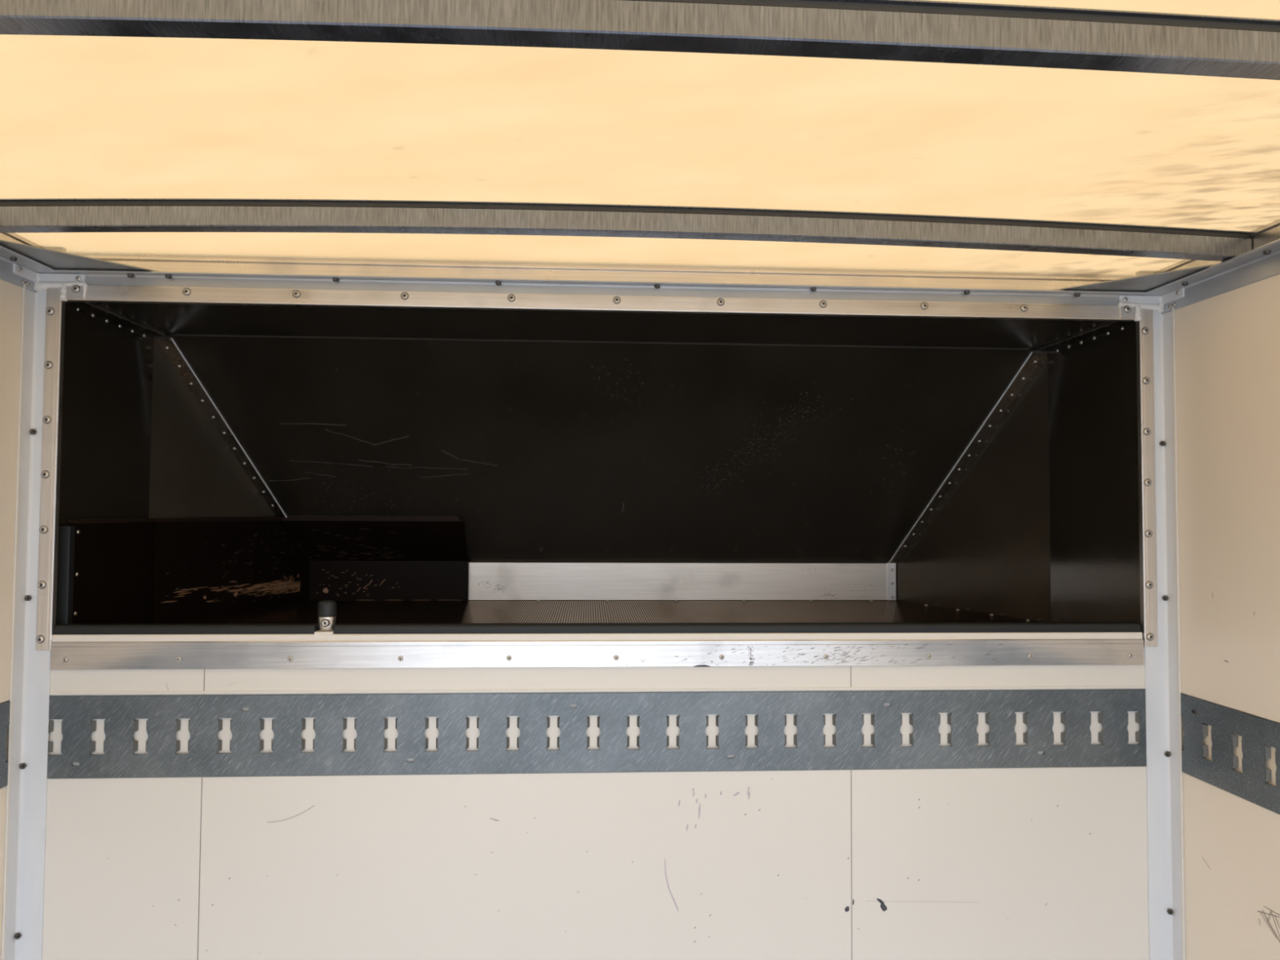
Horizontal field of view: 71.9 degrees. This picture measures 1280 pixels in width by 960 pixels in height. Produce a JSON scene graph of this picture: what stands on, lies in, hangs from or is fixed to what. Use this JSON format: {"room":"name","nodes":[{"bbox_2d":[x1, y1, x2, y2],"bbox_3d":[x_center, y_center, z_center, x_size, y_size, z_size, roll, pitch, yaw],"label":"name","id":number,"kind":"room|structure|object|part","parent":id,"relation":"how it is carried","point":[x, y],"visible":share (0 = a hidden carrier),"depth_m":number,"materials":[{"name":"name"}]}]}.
{"room":"cargo space","nodes":[
{"label":"cargo space","id":0,"kind":"room"},
{"bbox_2d":[0,279,153,959],"bbox_3d":[-1.054,0.610,0.413,0.057,2.200,3.135,0,-2,-3],"label":"wall","id":1,"kind":"structure","parent":0,"point":[105,453],"depth_m":1.74,"materials":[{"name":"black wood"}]},
{"bbox_2d":[0,701,9,788],"bbox_3d":[-1.030,0.409,0.026,0.008,0.147,3.146,0,-2,-3],"label":"rail","id":2,"kind":"object","parent":1,"relation":"attached to","point":[4,707],"visible":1,"depth_m":1.55,"materials":[{"name":"metal"}]},
{"bbox_2d":[1,284,50,959],"bbox_3d":[-1.096,0.696,1.572,0.046,2.113,0.040,0,-2,-3],"label":"corner post","id":3,"kind":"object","parent":1,"relation":"attached to","point":[30,668],"depth_m":1.59,"materials":[{"name":"metal"}]},
{"bbox_2d":[0,232,58,293],"bbox_3d":[-1.015,-0.436,0.274,0.048,0.085,2.778,0,-2,-3],"label":"trim","id":4,"kind":"structure","parent":1,"relation":"attached to","point":[8,257],"depth_m":1.55,"materials":[{"name":"grey metal"}]},
{"bbox_2d":[55,525,75,625],"bbox_3d":[-1.081,0.200,1.658,0.022,0.226,0.021,0,-2,-3],"label":"upright","id":5,"kind":"object","parent":1,"relation":"attached to","point":[66,536],"visible":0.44,"depth_m":1.65,"materials":[{"name":"black metal"}]},
{"bbox_2d":[65,302,164,345],"bbox_3d":[-1.086,-0.326,1.840,0.027,0.026,0.347,0,-2,-3],"label":"trim","id":6,"kind":"structure","parent":1,"relation":"attached to","point":[90,312],"depth_m":1.83,"materials":[{"name":"black metal"}]},
{"bbox_2d":[66,515,469,623],"bbox_3d":[-0.929,0.211,2.223,0.430,0.248,1.082,-1,-3,37],"label":"board","id":7,"kind":"object","parent":1,"relation":"attached to","point":[130,571],"visible":0.98,"depth_m":2.31,"materials":[{"name":"black wood"}]},
{"bbox_2d":[148,335,275,518],"bbox_3d":[-1.045,0.017,2.285,0.020,0.679,0.580,0,-2,15],"label":"wall","id":8,"kind":"structure","parent":0,"point":[194,473],"depth_m":2.11,"materials":[{"name":"brown wood"}]},
{"bbox_2d":[155,337,309,559],"bbox_3d":[-1.016,-0.041,2.285,0.037,0.550,0.586,0,-2,15],"label":"trim","id":9,"kind":"structure","parent":8,"relation":"attached to","point":[168,345],"depth_m":2.18,"materials":[{"name":"metal"}]},
{"bbox_2d":[42,247,1154,959],"bbox_3d":[-0.046,0.661,1.669,2.214,2.200,0.034,0,-2,-3],"label":"wall","id":10,"kind":"structure","parent":0,"point":[993,863],"depth_m":1.65,"materials":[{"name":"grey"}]},
{"bbox_2d":[35,287,65,650],"bbox_3d":[-1.079,-0.024,1.615,0.029,0.666,0.012,1,-2,-23],"label":"strip","id":11,"kind":"object","parent":10,"relation":"attached to","point":[55,308],"visible":1,"depth_m":1.61,"materials":[{"name":"metal"}]},
{"bbox_2d":[13,263,88,302],"bbox_3d":[-1.066,-0.356,1.598,0.098,0.051,0.076,0,-2,-3],"label":"bracket","id":12,"kind":"object","parent":10,"relation":"attached to","point":[73,286],"visible":1,"depth_m":1.62,"materials":[{"name":"metal"}]},
{"bbox_3d":[-1.108,-0.373,1.592,0.004,0.018,0.068,0,-2,-3],"label":"plate","id":13,"kind":"part","parent":12,"relation":"part of","materials":[{"name":"paint"}]},
{"bbox_3d":[-1.067,-0.372,1.628,0.086,0.017,0.004,0,-2,-3],"label":"plate","id":14,"kind":"part","parent":12,"relation":"part of","materials":[{"name":"paint"}]},
{"bbox_2d":[0,240,161,271],"bbox_3d":[-0.988,-0.390,1.525,0.218,0.002,0.223,0,-2,-3],"label":"corner gusset","id":15,"kind":"object","parent":10,"relation":"attached to","point":[56,260],"visible":0.72,"depth_m":1.56,"materials":[{"name":"metal"}]},
{"bbox_2d":[46,689,1146,778],"bbox_3d":[-0.044,0.474,1.663,2.148,0.147,0.008,0,-2,-3],"label":"rail","id":16,"kind":"object","parent":10,"relation":"attached to","point":[119,713],"visible":1,"depth_m":1.66,"materials":[{"name":"metal"}]},
{"bbox_2d":[50,630,1143,670],"bbox_3d":[-0.045,0.319,1.677,2.052,0.067,0.039,0,-2,-3],"label":"metal rail","id":17,"kind":"object","parent":10,"relation":"attached to","point":[322,649],"visible":1,"depth_m":1.66,"materials":[{"name":"metal"}]},
{"bbox_2d":[53,623,319,634],"bbox_3d":[-0.837,0.276,1.637,0.466,0.016,0.032,0,-2,-3],"label":"edging","id":18,"kind":"object","parent":17,"relation":"on","point":[64,628],"visible":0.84,"depth_m":1.62,"materials":[{"name":"black"}]},
{"bbox_2d":[317,600,336,631],"bbox_3d":[-0.586,0.254,1.650,0.034,0.056,0.033,0,-2,-3],"label":"buffer","id":19,"kind":"object","parent":17,"relation":"on","point":[326,609],"visible":1,"depth_m":1.64,"materials":[{"name":"rubber"}]},
{"bbox_2d":[333,622,1141,634],"bbox_3d":[0.205,0.284,1.697,1.550,0.016,0.032,0,-2,-3],"label":"edging","id":20,"kind":"object","parent":17,"relation":"on","point":[992,627],"visible":1,"depth_m":1.68,"materials":[{"name":"black"}]},
{"bbox_2d":[66,284,1134,321],"bbox_3d":[-0.040,-0.338,1.690,2.056,0.028,0.020,0,-2,-3],"label":"strip","id":21,"kind":"object","parent":10,"relation":"attached to","point":[95,293],"visible":1,"depth_m":1.68,"materials":[{"name":"metal"}]},
{"bbox_2d":[54,253,1155,305],"bbox_3d":[-0.040,-0.397,1.710,2.148,0.094,0.076,0,-2,-3],"label":"trim","id":22,"kind":"structure","parent":10,"relation":"attached to","point":[181,271],"depth_m":1.71,"materials":[{"name":"grey metal"}]},
{"bbox_2d":[1054,264,1213,291],"bbox_3d":[0.923,-0.376,1.635,0.218,0.002,0.223,0,-2,-3],"label":"corner gusset","id":23,"kind":"object","parent":10,"relation":"attached to","point":[1149,282],"visible":0.52,"depth_m":1.67,"materials":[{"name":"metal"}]},
{"bbox_2d":[1136,307,1158,646],"bbox_3d":[0.998,-0.008,1.736,0.027,0.666,0.017,0,-2,-3],"label":"strip","id":24,"kind":"object","parent":10,"relation":"attached to","point":[1144,332],"visible":1,"depth_m":1.73,"materials":[{"name":"metal"}]},
{"bbox_2d":[1117,288,1184,321],"bbox_3d":[0.992,-0.340,1.716,0.094,0.051,0.075,0,-2,-3],"label":"bracket","id":25,"kind":"object","parent":10,"relation":"attached to","point":[1130,306],"visible":1,"depth_m":1.74,"materials":[{"name":"metal"}]},
{"bbox_3d":[0.989,-0.356,1.746,0.086,0.017,0.004,0,-2,-3],"label":"plate","id":26,"kind":"part","parent":25,"relation":"part of","materials":[{"name":"paint"}]},
{"bbox_3d":[1.033,-0.356,1.715,0.004,0.018,0.068,0,-2,-3],"label":"plate","id":27,"kind":"part","parent":25,"relation":"part of","materials":[{"name":"paint"}]},
{"bbox_2d":[88,302,1111,349],"bbox_3d":[-0.052,-0.340,1.914,2.140,0.020,0.384,0,-2,-3],"label":"ceiling","id":28,"kind":"structure","parent":0,"point":[164,318],"depth_m":1.90,"materials":[{"name":"black wood"}]},
{"bbox_2d":[155,334,1046,563],"bbox_3d":[-0.080,0.018,2.347,2.100,0.693,0.570,0,-2,-3],"label":"wall","id":29,"kind":"structure","parent":0,"point":[544,451],"depth_m":2.27,"materials":[{"name":"black wood"}]},
{"bbox_2d":[468,562,886,599],"bbox_3d":[-0.096,0.299,2.599,1.714,0.110,0.005,0,-2,-3],"label":"metal panel","id":30,"kind":"object","parent":29,"relation":"attached to","point":[486,580],"visible":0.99,"depth_m":2.61,"materials":[{"name":"metal"}]},
{"bbox_2d":[160,600,1041,630],"bbox_3d":[-0.072,0.346,2.159,2.140,0.023,0.922,0,-2,-3],"label":"floor","id":31,"kind":"structure","parent":0,"point":[470,611],"depth_m":2.27,"materials":[{"name":"black"}]},
{"bbox_2d":[0,0,1279,275],"bbox_3d":[0.038,-0.480,0.360,2.190,0.018,2.825,0,-2,-3],"label":"ceiling","id":32,"kind":"structure","parent":0,"point":[82,117],"depth_m":1.18,"materials":[{"name":"beige plastic"}]},
{"bbox_2d":[0,198,1252,261],"bbox_3d":[-0.025,-0.417,1.455,2.131,0.062,0.039,0,-2,-3],"label":"bow","id":33,"kind":"object","parent":32,"relation":"attached to","point":[16,215],"visible":1,"depth_m":1.44,"materials":[{"name":"metal"}]},
{"bbox_2d":[0,0,1279,79],"bbox_3d":[0.009,-0.438,0.862,2.131,0.062,0.039,0,-2,-3],"label":"bow","id":34,"kind":"object","parent":32,"relation":"attached to","point":[900,30],"visible":1,"depth_m":0.86,"materials":[{"name":"metal"}]},
{"bbox_2d":[895,350,1051,622],"bbox_3d":[0.886,0.032,2.395,0.020,0.679,0.580,1,-2,-22],"label":"wall","id":35,"kind":"structure","parent":0,"point":[984,548],"depth_m":2.27,"materials":[{"name":"brown wood"}]},
{"bbox_2d":[886,351,1046,599],"bbox_3d":[0.857,0.025,2.391,0.037,0.652,0.586,1,-2,-22],"label":"trim","id":36,"kind":"structure","parent":35,"relation":"attached to","point":[1034,358],"depth_m":2.36,"materials":[{"name":"metal"}]},
{"bbox_2d":[1048,274,1279,959],"bbox_3d":[1.100,0.626,0.536,0.057,2.200,3.135,0,-2,-3],"label":"wall","id":37,"kind":"structure","parent":0,"point":[1227,344],"depth_m":1.61,"materials":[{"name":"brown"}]},
{"bbox_2d":[1038,321,1136,359],"bbox_3d":[0.983,-0.310,1.959,0.027,0.026,0.347,0,-2,-3],"label":"trim","id":38,"kind":"structure","parent":37,"relation":"attached to","point":[1112,330],"depth_m":1.94,"materials":[{"name":"black metal"}]},
{"bbox_2d":[1144,306,1185,959],"bbox_3d":[1.008,0.712,1.693,0.046,2.113,0.040,0,-2,-3],"label":"corner post","id":39,"kind":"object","parent":37,"relation":"attached to","point":[1164,790],"depth_m":1.71,"materials":[{"name":"metal"}]},
{"bbox_2d":[1142,218,1279,314],"bbox_3d":[1.093,-0.420,0.395,0.048,0.085,2.778,0,-2,-3],"label":"trim","id":40,"kind":"structure","parent":37,"relation":"attached to","point":[1262,262],"depth_m":1.55,"materials":[{"name":"grey metal"}]},
{"bbox_2d":[1180,693,1279,813],"bbox_3d":[1.124,0.425,0.149,0.008,0.147,3.146,0,-2,-3],"label":"rail","id":41,"kind":"object","parent":37,"relation":"attached to","point":[1255,732],"visible":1,"depth_m":1.55,"materials":[{"name":"metal"}]}
]}

